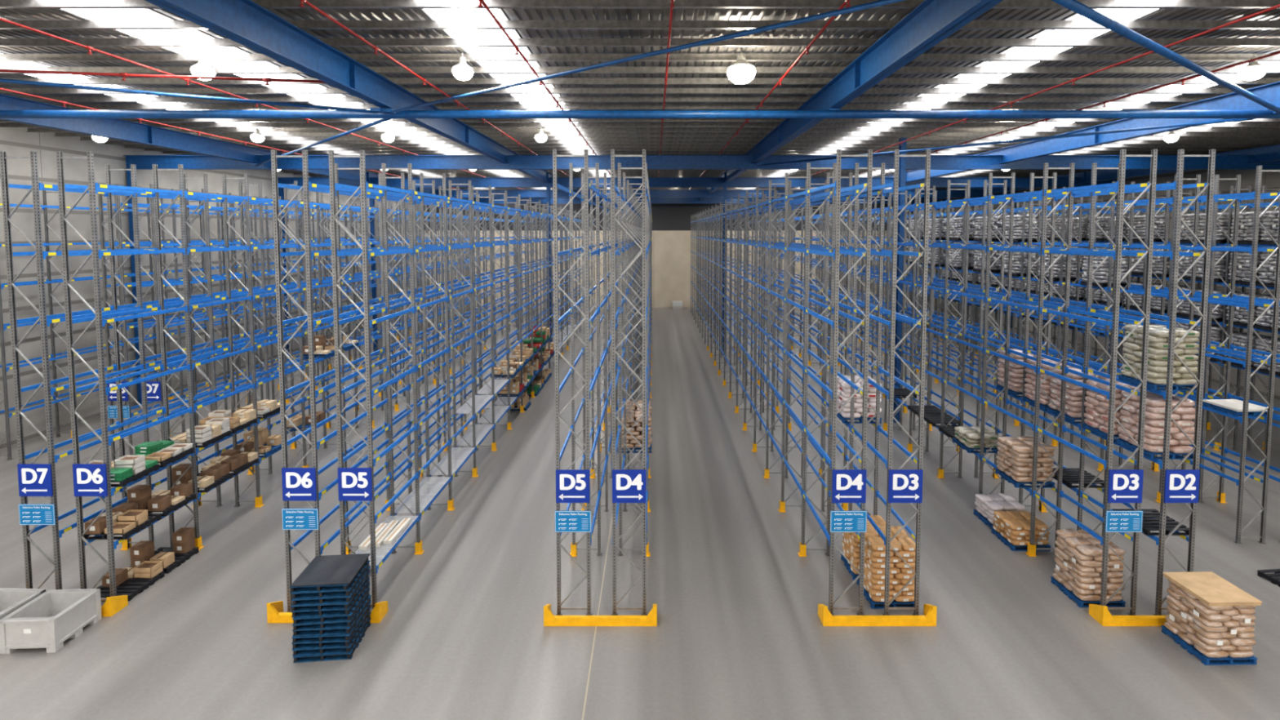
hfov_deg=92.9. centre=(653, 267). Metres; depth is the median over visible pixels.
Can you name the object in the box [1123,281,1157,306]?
load
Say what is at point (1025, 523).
paper bag
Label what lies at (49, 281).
rack
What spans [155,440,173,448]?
carton
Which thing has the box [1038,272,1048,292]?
load
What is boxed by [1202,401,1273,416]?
pallet
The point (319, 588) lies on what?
pallet
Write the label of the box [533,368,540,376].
pallet
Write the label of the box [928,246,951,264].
load
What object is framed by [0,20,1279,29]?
roof purlin
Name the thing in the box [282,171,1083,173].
roof purlin
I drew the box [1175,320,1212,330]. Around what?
load
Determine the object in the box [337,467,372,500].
aisle sign
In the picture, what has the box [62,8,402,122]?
skylight
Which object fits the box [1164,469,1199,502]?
aisle sign
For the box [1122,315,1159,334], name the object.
load
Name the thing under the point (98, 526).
carton
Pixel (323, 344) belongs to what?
carton
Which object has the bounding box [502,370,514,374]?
carton
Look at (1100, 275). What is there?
load
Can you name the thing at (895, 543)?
paper bag
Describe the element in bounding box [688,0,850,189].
pipe
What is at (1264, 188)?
rack
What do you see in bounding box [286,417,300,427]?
carton
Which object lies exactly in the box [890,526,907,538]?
paper bag
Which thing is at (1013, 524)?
paper bag
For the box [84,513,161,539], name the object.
pallet
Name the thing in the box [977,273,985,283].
load
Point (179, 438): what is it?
carton
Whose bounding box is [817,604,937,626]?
guard
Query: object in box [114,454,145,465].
carton
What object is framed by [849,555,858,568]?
paper bag
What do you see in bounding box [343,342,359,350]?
pallet
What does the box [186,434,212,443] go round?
carton
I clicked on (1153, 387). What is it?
pallet
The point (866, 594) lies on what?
pallet
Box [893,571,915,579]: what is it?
paper bag
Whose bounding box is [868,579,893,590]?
paper bag
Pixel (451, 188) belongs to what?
roof purlin
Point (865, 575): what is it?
paper bag
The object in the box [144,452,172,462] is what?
carton
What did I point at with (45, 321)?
rack
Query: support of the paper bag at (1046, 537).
on the paper bag at (1042, 542)
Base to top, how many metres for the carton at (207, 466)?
0.103 m
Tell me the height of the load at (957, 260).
1.241 m
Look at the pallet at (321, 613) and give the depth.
13.66 m
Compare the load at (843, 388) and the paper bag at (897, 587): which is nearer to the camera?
the paper bag at (897, 587)
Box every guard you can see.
[101,595,128,616]
[266,600,387,622]
[543,604,657,626]
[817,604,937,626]
[1088,604,1168,626]
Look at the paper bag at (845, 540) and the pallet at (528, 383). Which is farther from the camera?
the pallet at (528, 383)
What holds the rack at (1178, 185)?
on the floor
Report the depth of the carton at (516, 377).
33.49 m
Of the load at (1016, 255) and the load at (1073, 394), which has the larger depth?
the load at (1016, 255)
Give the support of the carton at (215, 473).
on the pallet at (222, 479)
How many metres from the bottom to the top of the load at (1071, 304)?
1.241 m
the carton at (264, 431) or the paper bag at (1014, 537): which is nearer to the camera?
the paper bag at (1014, 537)
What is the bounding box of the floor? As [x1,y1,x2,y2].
[0,307,1279,719]
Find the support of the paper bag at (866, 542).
on the paper bag
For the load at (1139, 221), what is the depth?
30.75 m
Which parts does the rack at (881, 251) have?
upright frame, upright frame, upright frame, upright frame, upright frame, upright frame, upright frame, upright frame, upright frame, upright frame, upright frame, upright frame, upright frame, upright frame, upright frame, upright frame, upright frame, upright frame, upright frame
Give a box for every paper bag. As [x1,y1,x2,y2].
[841,539,848,548]
[842,532,848,538]
[842,545,849,557]
[843,536,849,546]
[846,537,851,545]
[846,546,852,555]
[848,534,859,546]
[848,545,859,557]
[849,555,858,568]
[849,564,859,574]
[850,543,859,552]
[851,533,860,542]
[851,554,859,564]
[863,571,869,581]
[863,582,869,591]
[864,525,878,538]
[864,538,870,546]
[864,549,869,559]
[865,581,884,595]
[866,536,885,550]
[866,547,884,562]
[866,559,884,573]
[866,569,884,584]
[868,546,893,557]
[868,557,893,568]
[868,568,893,579]
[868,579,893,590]
[868,591,893,602]
[870,515,885,524]
[874,526,893,539]
[876,524,885,526]
[882,537,902,551]
[888,576,900,584]
[888,588,902,595]
[889,554,901,562]
[889,563,900,573]
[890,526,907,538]
[893,548,915,557]
[893,559,915,568]
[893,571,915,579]
[893,582,914,591]
[893,594,914,601]
[897,537,915,551]
[899,568,915,573]
[900,578,914,584]
[901,590,914,595]
[902,556,915,561]
[992,524,1001,533]
[993,511,1013,521]
[993,515,1001,523]
[993,520,1004,530]
[1000,520,1008,529]
[1000,529,1008,538]
[1003,519,1023,529]
[1004,528,1024,540]
[1005,511,1025,520]
[1007,527,1030,536]
[1007,536,1029,545]
[1016,519,1036,530]
[1017,511,1037,519]
[1023,535,1037,540]
[1028,519,1048,530]
[1029,529,1049,535]
[1029,538,1048,545]
[1036,535,1048,539]
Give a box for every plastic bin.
[0,587,45,619]
[0,588,102,653]
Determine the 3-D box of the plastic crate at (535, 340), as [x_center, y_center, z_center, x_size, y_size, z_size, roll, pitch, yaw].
[-7.145,4.473,37.339,0.540,0.220,0.420,0,3,0]
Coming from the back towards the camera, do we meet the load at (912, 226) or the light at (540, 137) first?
the load at (912, 226)
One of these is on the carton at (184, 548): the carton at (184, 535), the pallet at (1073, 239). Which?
the carton at (184, 535)
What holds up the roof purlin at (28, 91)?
attached to the wall at (15, 141)
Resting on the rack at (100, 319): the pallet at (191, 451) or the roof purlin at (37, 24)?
the pallet at (191, 451)
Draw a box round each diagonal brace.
[0,78,384,113]
[250,118,391,166]
[381,0,905,114]
[755,118,1255,165]
[1051,0,1279,114]
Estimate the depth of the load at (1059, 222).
37.10 m
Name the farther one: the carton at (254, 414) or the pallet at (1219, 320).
the pallet at (1219, 320)
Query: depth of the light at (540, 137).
26.85 m
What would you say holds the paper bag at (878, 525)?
on the paper bag
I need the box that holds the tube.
[0,108,1279,118]
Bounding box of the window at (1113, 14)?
[871,8,1157,122]
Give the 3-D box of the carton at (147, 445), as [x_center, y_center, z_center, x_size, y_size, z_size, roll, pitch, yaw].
[-14.525,5.139,17.503,0.500,0.103,0.384,0,3,0]
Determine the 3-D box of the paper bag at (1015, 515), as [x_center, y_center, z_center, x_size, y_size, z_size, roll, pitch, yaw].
[11.394,7.842,19.157,0.375,0.157,0.565,0,3,0]
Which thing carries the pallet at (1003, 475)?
on the rack at (1120, 185)
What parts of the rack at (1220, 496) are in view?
upright frame, upright frame, upright frame, upright frame, upright frame, upright frame, upright frame, upright frame, upright frame, upright frame, upright frame, upright frame, upright frame, upright frame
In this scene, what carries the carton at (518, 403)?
on the pallet at (528, 404)
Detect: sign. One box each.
[17,463,53,496]
[18,503,55,524]
[72,463,107,496]
[106,381,128,400]
[107,405,129,418]
[140,381,161,400]
[281,467,316,500]
[281,508,319,529]
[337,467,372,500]
[554,510,591,532]
[555,469,589,502]
[612,469,645,502]
[830,510,866,532]
[831,469,866,502]
[888,469,923,502]
[1105,510,1142,532]
[1107,469,1143,502]
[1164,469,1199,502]
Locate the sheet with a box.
[289,553,370,586]
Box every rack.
[0,151,524,589]
[0,190,420,460]
[56,151,535,600]
[97,183,466,460]
[131,183,475,442]
[271,150,582,612]
[328,150,595,609]
[552,149,632,615]
[610,149,652,615]
[690,149,872,615]
[703,149,930,615]
[747,149,1157,615]
[760,149,1215,615]
[803,165,1279,543]
[814,174,1279,542]
[863,186,1279,475]
[874,186,1279,450]
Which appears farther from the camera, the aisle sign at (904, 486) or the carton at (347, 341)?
the carton at (347, 341)
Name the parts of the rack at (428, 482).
upright frame, upright frame, upright frame, upright frame, upright frame, upright frame, upright frame, upright frame, upright frame, upright frame, upright frame, upright frame, upright frame, upright frame, upright frame, upright frame, upright frame, upright frame, upright frame, upright frame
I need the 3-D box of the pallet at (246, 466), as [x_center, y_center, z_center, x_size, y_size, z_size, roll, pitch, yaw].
[-14.245,6.710,20.470,1.165,0.145,1.165,0,3,0]
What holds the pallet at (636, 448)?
on the rack at (639, 220)
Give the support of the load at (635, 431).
on the pallet at (636, 448)
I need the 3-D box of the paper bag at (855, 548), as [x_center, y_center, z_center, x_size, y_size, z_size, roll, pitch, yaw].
[5.818,7.821,16.960,0.565,0.157,0.375,0,3,-2]
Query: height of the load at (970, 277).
1.241 m
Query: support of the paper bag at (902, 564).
on the paper bag at (908, 571)
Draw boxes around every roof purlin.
[0,0,1279,8]
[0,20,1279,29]
[0,38,1279,46]
[0,53,1279,61]
[0,66,1279,73]
[0,78,1279,84]
[0,88,1248,93]
[0,118,1279,121]
[0,122,1279,127]
[14,96,1215,102]
[26,127,1279,132]
[53,104,1181,109]
[53,132,1279,136]
[79,136,1279,140]
[102,140,1279,144]
[124,144,1275,147]
[143,147,1252,151]
[163,151,1228,153]
[180,153,1208,155]
[278,169,1091,171]
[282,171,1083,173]
[293,173,1069,174]
[302,174,1060,176]
[311,176,1030,177]
[396,187,964,188]
[451,188,946,189]
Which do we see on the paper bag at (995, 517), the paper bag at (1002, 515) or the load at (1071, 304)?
the paper bag at (1002, 515)
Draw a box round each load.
[617,409,652,448]
[622,400,652,429]
[836,374,881,417]
[909,245,928,262]
[910,219,929,237]
[928,218,951,237]
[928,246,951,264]
[942,269,950,277]
[948,248,974,266]
[949,217,975,238]
[949,270,959,278]
[954,426,999,448]
[967,272,977,281]
[973,216,1002,238]
[973,248,1000,270]
[974,493,1026,524]
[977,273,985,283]
[990,275,997,284]
[990,289,1006,306]
[995,435,1054,482]
[997,348,1044,392]
[1004,214,1038,239]
[1004,250,1036,273]
[1004,276,1007,286]
[1004,293,1022,311]
[1011,277,1023,288]
[1023,279,1035,290]
[1023,294,1048,315]
[1024,358,1077,404]
[1038,253,1077,278]
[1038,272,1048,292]
[1040,218,1050,237]
[1042,299,1058,318]
[1048,366,1107,417]
[1051,302,1072,321]
[1052,283,1063,295]
[1052,528,1124,601]
[1054,217,1072,238]
[1069,275,1084,297]
[1069,304,1096,325]
[1071,217,1089,238]
[1071,246,1097,267]
[1081,254,1128,283]
[1083,377,1140,435]
[1084,287,1102,300]
[1087,216,1107,238]
[1100,311,1134,334]
[1101,280,1137,302]
[1103,215,1129,239]
[1117,390,1195,453]
[1120,324,1199,385]
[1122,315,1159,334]
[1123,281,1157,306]
[1126,214,1164,239]
[1126,248,1144,272]
[1150,283,1184,310]
[1151,248,1169,274]
[1162,571,1262,657]
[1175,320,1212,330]
[1176,286,1208,314]
[1177,249,1201,276]
[1179,213,1203,239]
[1193,288,1241,318]
[1194,324,1239,357]
[1195,250,1243,279]
[1197,212,1234,239]
[1223,332,1271,364]
[1226,292,1274,324]
[1228,251,1276,281]
[1230,211,1266,240]
[1253,337,1279,372]
[1255,295,1279,328]
[1257,253,1276,284]
[1260,210,1279,240]
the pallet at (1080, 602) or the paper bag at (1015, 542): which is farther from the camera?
the paper bag at (1015, 542)
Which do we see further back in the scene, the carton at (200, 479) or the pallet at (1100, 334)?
the pallet at (1100, 334)
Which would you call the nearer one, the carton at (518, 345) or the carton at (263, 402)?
the carton at (263, 402)
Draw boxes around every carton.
[84,515,106,533]
[88,460,111,466]
[102,512,123,523]
[102,568,128,586]
[103,521,135,533]
[110,467,133,477]
[110,471,133,481]
[111,502,137,512]
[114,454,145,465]
[114,460,145,470]
[116,509,147,521]
[123,567,133,577]
[126,484,151,500]
[127,495,151,509]
[129,541,154,558]
[130,551,154,567]
[132,465,146,475]
[133,560,162,573]
[133,566,163,578]
[134,441,163,449]
[134,445,163,453]
[135,515,148,526]
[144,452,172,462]
[145,460,157,469]
[147,494,171,511]
[150,551,174,568]
[151,489,170,497]
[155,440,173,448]
[156,447,182,457]
[165,443,193,452]
[169,483,192,497]
[171,435,186,442]
[171,463,191,478]
[171,495,185,505]
[172,474,191,486]
[172,527,195,543]
[173,537,195,553]
[186,426,211,434]
[186,430,212,438]
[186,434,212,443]
[187,475,213,484]
[197,479,213,488]
[199,417,222,424]
[200,468,221,481]
[201,424,221,431]
[201,463,217,471]
[205,417,229,425]
[208,409,231,417]
[209,456,230,463]
[209,463,229,476]
[211,427,221,435]
[212,431,221,438]
[220,457,239,471]
[221,422,229,429]
[221,426,230,434]
[221,448,239,456]
[222,416,239,424]
[228,453,248,466]
[229,421,239,428]
[233,408,256,415]
[233,412,256,417]
[235,407,253,410]
[236,441,253,453]
[240,415,256,421]
[240,418,248,425]
[240,452,257,458]
[243,431,261,441]
[248,454,257,462]
[250,426,268,437]
[250,445,271,453]
[253,438,262,447]
[257,400,277,405]
[257,402,277,408]
[257,407,270,414]
[261,435,268,445]
[266,434,281,445]
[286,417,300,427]
[291,414,306,424]
[302,345,315,354]
[305,414,319,424]
[313,334,325,343]
[313,342,326,349]
[314,350,330,354]
[315,346,323,350]
[315,411,324,421]
[324,345,334,350]
[325,338,334,346]
[342,340,358,343]
[358,522,388,550]
[375,520,399,546]
[382,517,411,544]
[493,367,502,374]
[497,389,507,394]
[500,360,510,364]
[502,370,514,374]
[504,368,515,373]
[509,363,516,369]
[510,361,519,368]
[510,381,519,388]
[510,386,519,394]
[511,400,515,408]
[512,375,518,381]
[513,349,519,353]
[515,340,523,347]
[516,355,525,361]
[517,395,525,402]
[517,401,525,408]
[518,372,527,378]
[518,377,527,382]
[520,391,527,398]
[522,351,531,354]
[524,365,533,372]
[530,360,538,365]
[533,355,541,362]
[533,364,538,370]
[537,375,544,382]
[538,369,546,375]
[547,342,554,347]
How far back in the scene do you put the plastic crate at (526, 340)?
36.89 m
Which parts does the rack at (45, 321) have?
upright frame, upright frame, upright frame, upright frame, upright frame, upright frame, upright frame, upright frame, upright frame, upright frame, upright frame, upright frame, upright frame, upright frame, upright frame, upright frame, upright frame, upright frame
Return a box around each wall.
[0,121,420,448]
[423,203,938,307]
[936,169,1279,399]
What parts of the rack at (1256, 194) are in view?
upright frame, upright frame, upright frame, upright frame, upright frame, upright frame, upright frame, upright frame, upright frame, upright frame, upright frame, upright frame, upright frame, upright frame, upright frame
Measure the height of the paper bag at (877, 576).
0.157 m
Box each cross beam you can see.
[123,155,1279,169]
[277,177,1117,187]
[377,189,1016,197]
[431,197,951,203]
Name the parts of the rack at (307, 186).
upright frame, upright frame, upright frame, upright frame, upright frame, upright frame, upright frame, upright frame, upright frame, upright frame, upright frame, upright frame, upright frame, upright frame, upright frame, upright frame, upright frame, upright frame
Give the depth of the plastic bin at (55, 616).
14.22 m
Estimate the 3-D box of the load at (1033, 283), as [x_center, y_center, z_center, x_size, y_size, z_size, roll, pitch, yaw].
[25.285,0.898,40.020,1.193,1.241,1.188,0,3,0]
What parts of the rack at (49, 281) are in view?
upright frame, upright frame, upright frame, upright frame, upright frame, upright frame, upright frame, upright frame, upright frame, upright frame, upright frame, upright frame, upright frame, upright frame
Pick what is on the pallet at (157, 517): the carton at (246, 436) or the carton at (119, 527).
the carton at (119, 527)
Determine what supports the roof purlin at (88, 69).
attached to the wall at (15, 141)
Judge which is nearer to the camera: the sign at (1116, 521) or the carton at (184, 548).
the sign at (1116, 521)
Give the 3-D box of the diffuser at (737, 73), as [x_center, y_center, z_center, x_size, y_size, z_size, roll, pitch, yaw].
[2.300,-5.017,15.938,0.756,0.403,0.744,0,3,0]
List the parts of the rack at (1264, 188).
upright frame, upright frame, upright frame, upright frame, upright frame, upright frame, upright frame, upright frame, upright frame, upright frame, upright frame, upright frame, upright frame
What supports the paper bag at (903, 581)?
on the paper bag at (897, 587)
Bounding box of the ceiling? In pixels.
[0,8,1279,122]
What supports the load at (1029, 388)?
on the pallet
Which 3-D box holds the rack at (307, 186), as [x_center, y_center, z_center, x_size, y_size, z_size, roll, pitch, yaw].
[-8.840,1.297,43.697,0.962,11.580,57.540,0,3,0]
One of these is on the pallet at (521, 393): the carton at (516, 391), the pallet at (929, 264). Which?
the carton at (516, 391)
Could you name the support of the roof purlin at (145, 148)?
attached to the wall at (15, 141)
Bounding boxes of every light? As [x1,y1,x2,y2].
[91,135,107,142]
[190,53,215,80]
[250,128,264,142]
[381,128,394,142]
[452,53,473,80]
[534,127,546,142]
[727,48,755,84]
[1000,128,1013,141]
[1163,130,1179,142]
[1238,53,1266,80]
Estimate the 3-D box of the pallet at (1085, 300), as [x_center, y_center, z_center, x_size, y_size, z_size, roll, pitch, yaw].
[25.285,1.904,34.332,1.165,0.145,1.165,0,3,0]
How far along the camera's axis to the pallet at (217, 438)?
18.94 m
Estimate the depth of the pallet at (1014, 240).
30.11 m
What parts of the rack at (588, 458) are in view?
upright frame, upright frame, upright frame, upright frame, upright frame, upright frame, upright frame, upright frame, upright frame, upright frame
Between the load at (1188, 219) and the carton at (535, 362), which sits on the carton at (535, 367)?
the carton at (535, 362)
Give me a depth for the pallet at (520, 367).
31.49 m
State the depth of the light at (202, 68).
15.79 m
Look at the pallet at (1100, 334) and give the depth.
33.46 m
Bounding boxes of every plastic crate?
[523,338,531,343]
[526,346,537,351]
[526,384,537,389]
[527,374,532,380]
[527,388,537,393]
[528,344,539,349]
[533,337,542,342]
[535,330,545,335]
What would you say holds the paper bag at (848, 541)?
on the paper bag at (855, 554)
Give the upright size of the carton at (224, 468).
0.303 m
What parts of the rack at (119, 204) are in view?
upright frame, upright frame, upright frame, upright frame, upright frame, upright frame, upright frame, upright frame, upright frame, upright frame, upright frame, upright frame, upright frame, upright frame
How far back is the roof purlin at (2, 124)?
26.87 m
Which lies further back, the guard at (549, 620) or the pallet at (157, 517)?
the pallet at (157, 517)
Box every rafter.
[0,93,474,199]
[144,0,578,192]
[697,0,1002,200]
[812,81,1279,199]
[929,144,1279,200]
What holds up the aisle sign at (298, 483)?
attached to the rack at (307, 186)
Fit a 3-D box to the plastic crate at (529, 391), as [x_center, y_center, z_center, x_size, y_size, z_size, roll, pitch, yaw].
[-7.145,7.291,35.809,0.540,0.220,0.420,0,3,0]
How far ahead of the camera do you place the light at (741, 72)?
15.71 m
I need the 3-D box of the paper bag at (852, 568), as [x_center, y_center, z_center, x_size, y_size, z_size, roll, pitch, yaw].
[5.796,8.414,16.955,0.565,0.157,0.375,0,3,-2]
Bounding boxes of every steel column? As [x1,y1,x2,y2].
[126,170,142,404]
[278,186,289,355]
[368,187,377,355]
[546,186,551,342]
[722,186,727,355]
[893,137,906,422]
[1009,202,1015,328]
[1108,195,1116,354]
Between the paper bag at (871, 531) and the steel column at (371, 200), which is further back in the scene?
the steel column at (371, 200)
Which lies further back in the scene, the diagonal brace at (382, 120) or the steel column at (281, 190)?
the steel column at (281, 190)
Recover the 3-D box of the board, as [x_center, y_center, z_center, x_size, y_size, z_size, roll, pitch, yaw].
[18.600,4.398,19.385,1.150,0.066,1.150,0,3,-3]
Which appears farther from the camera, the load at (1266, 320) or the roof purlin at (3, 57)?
the load at (1266, 320)
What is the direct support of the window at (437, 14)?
on the roof purlin at (4, 4)
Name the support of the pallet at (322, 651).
on the pallet at (296, 658)
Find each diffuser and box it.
[190,65,215,80]
[250,134,264,142]
[381,134,394,142]
[452,65,473,80]
[534,134,546,142]
[727,64,755,84]
[1000,134,1013,141]
[1163,134,1179,142]
[1238,65,1266,80]
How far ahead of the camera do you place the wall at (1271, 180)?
40.21 m
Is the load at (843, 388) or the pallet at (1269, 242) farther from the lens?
the pallet at (1269, 242)
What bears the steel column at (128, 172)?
on the floor
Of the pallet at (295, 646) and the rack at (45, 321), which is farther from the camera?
the rack at (45, 321)
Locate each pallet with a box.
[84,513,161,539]
[96,571,164,600]
[111,464,159,486]
[129,546,199,573]
[146,493,196,515]
[151,447,194,467]
[175,430,231,447]
[196,472,233,492]
[200,457,258,475]
[230,417,257,433]
[257,407,279,418]
[258,443,281,457]
[286,418,325,431]
[288,558,368,593]
[290,574,369,612]
[291,560,369,599]
[291,566,370,605]
[291,578,369,617]
[291,603,371,643]
[291,609,370,648]
[292,584,369,625]
[292,591,369,631]
[292,615,370,656]
[293,595,371,636]
[293,619,370,662]
[302,349,334,357]
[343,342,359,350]
[489,369,519,377]
[497,387,524,396]
[510,401,530,410]
[515,357,530,364]
[516,364,524,371]
[524,381,530,388]
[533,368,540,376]
[617,443,651,453]
[836,410,881,423]
[840,553,858,580]
[856,577,914,608]
[884,388,916,397]
[907,405,946,416]
[924,413,959,426]
[928,237,950,239]
[928,263,949,266]
[937,426,968,439]
[948,266,973,269]
[949,238,973,240]
[951,437,998,453]
[972,268,1000,272]
[973,238,1001,241]
[973,509,994,529]
[991,527,1051,551]
[995,384,1022,397]
[995,467,1055,487]
[1004,239,1037,242]
[1004,272,1035,276]
[1022,396,1048,410]
[1037,275,1076,281]
[1046,407,1087,423]
[1050,576,1125,607]
[1051,467,1104,487]
[1068,325,1094,329]
[1069,296,1084,300]
[1071,238,1085,240]
[1080,281,1126,287]
[1081,422,1124,441]
[1084,298,1102,303]
[1086,238,1103,240]
[1098,332,1119,338]
[1100,301,1121,306]
[1102,238,1124,241]
[1112,509,1189,535]
[1115,438,1193,459]
[1118,374,1196,391]
[1122,304,1141,309]
[1125,239,1164,242]
[1130,271,1142,275]
[1150,308,1167,313]
[1151,273,1168,277]
[1161,625,1257,665]
[1176,312,1194,317]
[1177,275,1196,279]
[1179,240,1192,243]
[1193,315,1222,322]
[1195,277,1229,282]
[1195,354,1220,361]
[1197,240,1232,243]
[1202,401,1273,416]
[1222,360,1253,368]
[1224,320,1256,327]
[1226,280,1258,285]
[1228,240,1259,244]
[1251,366,1279,376]
[1253,324,1279,331]
[1256,282,1274,287]
[1257,568,1279,586]
[1258,240,1277,244]
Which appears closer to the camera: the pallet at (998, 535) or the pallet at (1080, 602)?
the pallet at (1080, 602)
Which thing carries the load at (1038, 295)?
on the pallet
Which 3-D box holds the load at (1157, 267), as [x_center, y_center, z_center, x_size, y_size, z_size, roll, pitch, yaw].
[25.285,-0.279,30.026,1.193,1.241,1.188,0,3,0]
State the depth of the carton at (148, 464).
16.66 m
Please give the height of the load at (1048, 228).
1.241 m
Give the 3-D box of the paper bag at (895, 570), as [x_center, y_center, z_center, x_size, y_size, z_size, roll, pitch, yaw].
[6.130,7.742,15.750,0.375,0.157,0.565,0,3,3]
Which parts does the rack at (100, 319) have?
upright frame, upright frame, upright frame, upright frame, upright frame, upright frame, upright frame, upright frame, upright frame, upright frame, upright frame, upright frame, upright frame, upright frame, upright frame, upright frame, upright frame, upright frame, upright frame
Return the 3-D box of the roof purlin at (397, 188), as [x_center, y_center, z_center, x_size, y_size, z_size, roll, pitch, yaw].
[3.500,-8.458,64.520,65.000,0.200,0.190,0,3,0]
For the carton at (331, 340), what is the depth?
27.09 m
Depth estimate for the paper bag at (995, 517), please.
19.17 m
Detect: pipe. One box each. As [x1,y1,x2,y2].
[0,17,522,189]
[0,69,325,85]
[0,87,456,189]
[299,0,569,177]
[478,0,622,189]
[657,0,675,177]
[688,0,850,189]
[810,4,1279,175]
[848,51,1279,176]
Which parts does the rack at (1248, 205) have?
upright frame, upright frame, upright frame, upright frame, upright frame, upright frame, upright frame, upright frame, upright frame, upright frame, upright frame, upright frame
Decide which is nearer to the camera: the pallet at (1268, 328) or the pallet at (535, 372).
the pallet at (1268, 328)
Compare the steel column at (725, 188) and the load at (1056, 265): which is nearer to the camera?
the load at (1056, 265)
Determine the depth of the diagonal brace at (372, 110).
16.05 m
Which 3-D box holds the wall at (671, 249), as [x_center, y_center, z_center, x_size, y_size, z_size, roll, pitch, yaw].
[3.500,-2.092,77.107,65.400,14.500,0.200,0,3,0]
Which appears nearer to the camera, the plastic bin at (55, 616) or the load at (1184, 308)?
the plastic bin at (55, 616)
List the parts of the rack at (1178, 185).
upright frame, upright frame, upright frame, upright frame, upright frame, upright frame, upright frame, upright frame, upright frame, upright frame, upright frame, upright frame, upright frame, upright frame, upright frame, upright frame, upright frame, upright frame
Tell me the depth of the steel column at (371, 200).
47.20 m
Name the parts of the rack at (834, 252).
upright frame, upright frame, upright frame, upright frame, upright frame, upright frame, upright frame, upright frame, upright frame, upright frame, upright frame, upright frame, upright frame, upright frame, upright frame, upright frame, upright frame, upright frame, upright frame, upright frame, upright frame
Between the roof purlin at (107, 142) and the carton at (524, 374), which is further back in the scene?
the carton at (524, 374)
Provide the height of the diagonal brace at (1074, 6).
0.171 m
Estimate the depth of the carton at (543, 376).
38.54 m
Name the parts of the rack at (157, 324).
upright frame, upright frame, upright frame, upright frame, upright frame, upright frame, upright frame, upright frame, upright frame, upright frame, upright frame, upright frame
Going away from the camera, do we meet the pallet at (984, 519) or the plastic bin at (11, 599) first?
the plastic bin at (11, 599)
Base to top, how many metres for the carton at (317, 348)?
0.103 m
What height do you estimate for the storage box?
0.900 m
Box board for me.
[1202,399,1273,411]
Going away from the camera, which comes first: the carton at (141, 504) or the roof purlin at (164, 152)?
the carton at (141, 504)
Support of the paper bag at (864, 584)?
on the pallet at (866, 594)
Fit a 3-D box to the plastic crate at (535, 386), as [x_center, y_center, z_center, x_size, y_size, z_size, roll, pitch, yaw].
[-7.145,7.051,35.795,0.540,0.220,0.420,0,3,0]
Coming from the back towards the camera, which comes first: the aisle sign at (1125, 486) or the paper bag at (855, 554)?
the paper bag at (855, 554)
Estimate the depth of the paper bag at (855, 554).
16.84 m
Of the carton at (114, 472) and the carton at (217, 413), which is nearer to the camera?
the carton at (114, 472)
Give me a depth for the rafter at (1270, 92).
24.90 m
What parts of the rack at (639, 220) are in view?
upright frame, upright frame, upright frame, upright frame, upright frame, upright frame, upright frame, upright frame, upright frame, upright frame, upright frame, upright frame, upright frame, upright frame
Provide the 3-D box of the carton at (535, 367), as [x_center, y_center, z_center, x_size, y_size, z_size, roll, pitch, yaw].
[-7.145,6.030,36.536,0.400,0.283,0.364,0,3,2]
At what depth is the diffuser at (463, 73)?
15.76 m
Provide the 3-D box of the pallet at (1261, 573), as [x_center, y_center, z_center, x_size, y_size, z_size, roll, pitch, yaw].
[17.550,8.591,16.522,1.165,0.145,1.165,0,3,-6]
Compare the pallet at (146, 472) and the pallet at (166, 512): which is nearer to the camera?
the pallet at (146, 472)
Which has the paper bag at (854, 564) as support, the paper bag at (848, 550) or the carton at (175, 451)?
the paper bag at (848, 550)
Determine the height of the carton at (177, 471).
0.303 m
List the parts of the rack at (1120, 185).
upright frame, upright frame, upright frame, upright frame, upright frame, upright frame, upright frame, upright frame, upright frame, upright frame, upright frame, upright frame, upright frame, upright frame, upright frame, upright frame, upright frame, upright frame, upright frame, upright frame, upright frame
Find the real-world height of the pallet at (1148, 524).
0.145 m
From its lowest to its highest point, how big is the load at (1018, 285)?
1.241 m
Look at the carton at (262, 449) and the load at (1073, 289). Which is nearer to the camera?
the carton at (262, 449)
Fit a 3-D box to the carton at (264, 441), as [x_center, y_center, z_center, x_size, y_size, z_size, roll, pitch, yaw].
[-14.525,6.378,22.432,0.400,0.283,0.364,0,3,-1]
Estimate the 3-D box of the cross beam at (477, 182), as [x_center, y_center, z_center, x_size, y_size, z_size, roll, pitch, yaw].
[3.500,-6.541,46.901,65.000,0.750,0.320,0,3,0]
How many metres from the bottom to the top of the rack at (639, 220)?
11.580 m
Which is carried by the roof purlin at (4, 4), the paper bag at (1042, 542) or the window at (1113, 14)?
the window at (1113, 14)
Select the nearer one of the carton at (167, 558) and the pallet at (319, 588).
the pallet at (319, 588)
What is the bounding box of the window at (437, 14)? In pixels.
[423,8,576,122]
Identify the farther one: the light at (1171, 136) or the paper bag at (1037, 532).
the light at (1171, 136)
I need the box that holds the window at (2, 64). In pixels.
[0,61,247,122]
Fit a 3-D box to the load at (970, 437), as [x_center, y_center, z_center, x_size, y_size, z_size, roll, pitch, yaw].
[11.498,6.035,21.646,1.183,0.482,1.176,0,3,0]
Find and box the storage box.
[671,301,682,309]
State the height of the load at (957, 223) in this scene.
1.241 m
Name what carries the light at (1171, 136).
hanging from the roof purlin at (2, 124)
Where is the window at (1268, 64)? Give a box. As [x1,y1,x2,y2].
[1040,61,1279,122]
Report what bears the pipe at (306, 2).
attached to the cross beam at (477, 182)
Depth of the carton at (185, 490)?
17.90 m
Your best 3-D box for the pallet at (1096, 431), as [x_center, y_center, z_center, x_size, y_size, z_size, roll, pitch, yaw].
[13.035,4.641,17.105,1.165,0.145,1.165,0,3,0]
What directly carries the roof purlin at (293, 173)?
attached to the wall at (15, 141)
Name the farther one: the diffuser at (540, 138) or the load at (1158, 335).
the diffuser at (540, 138)

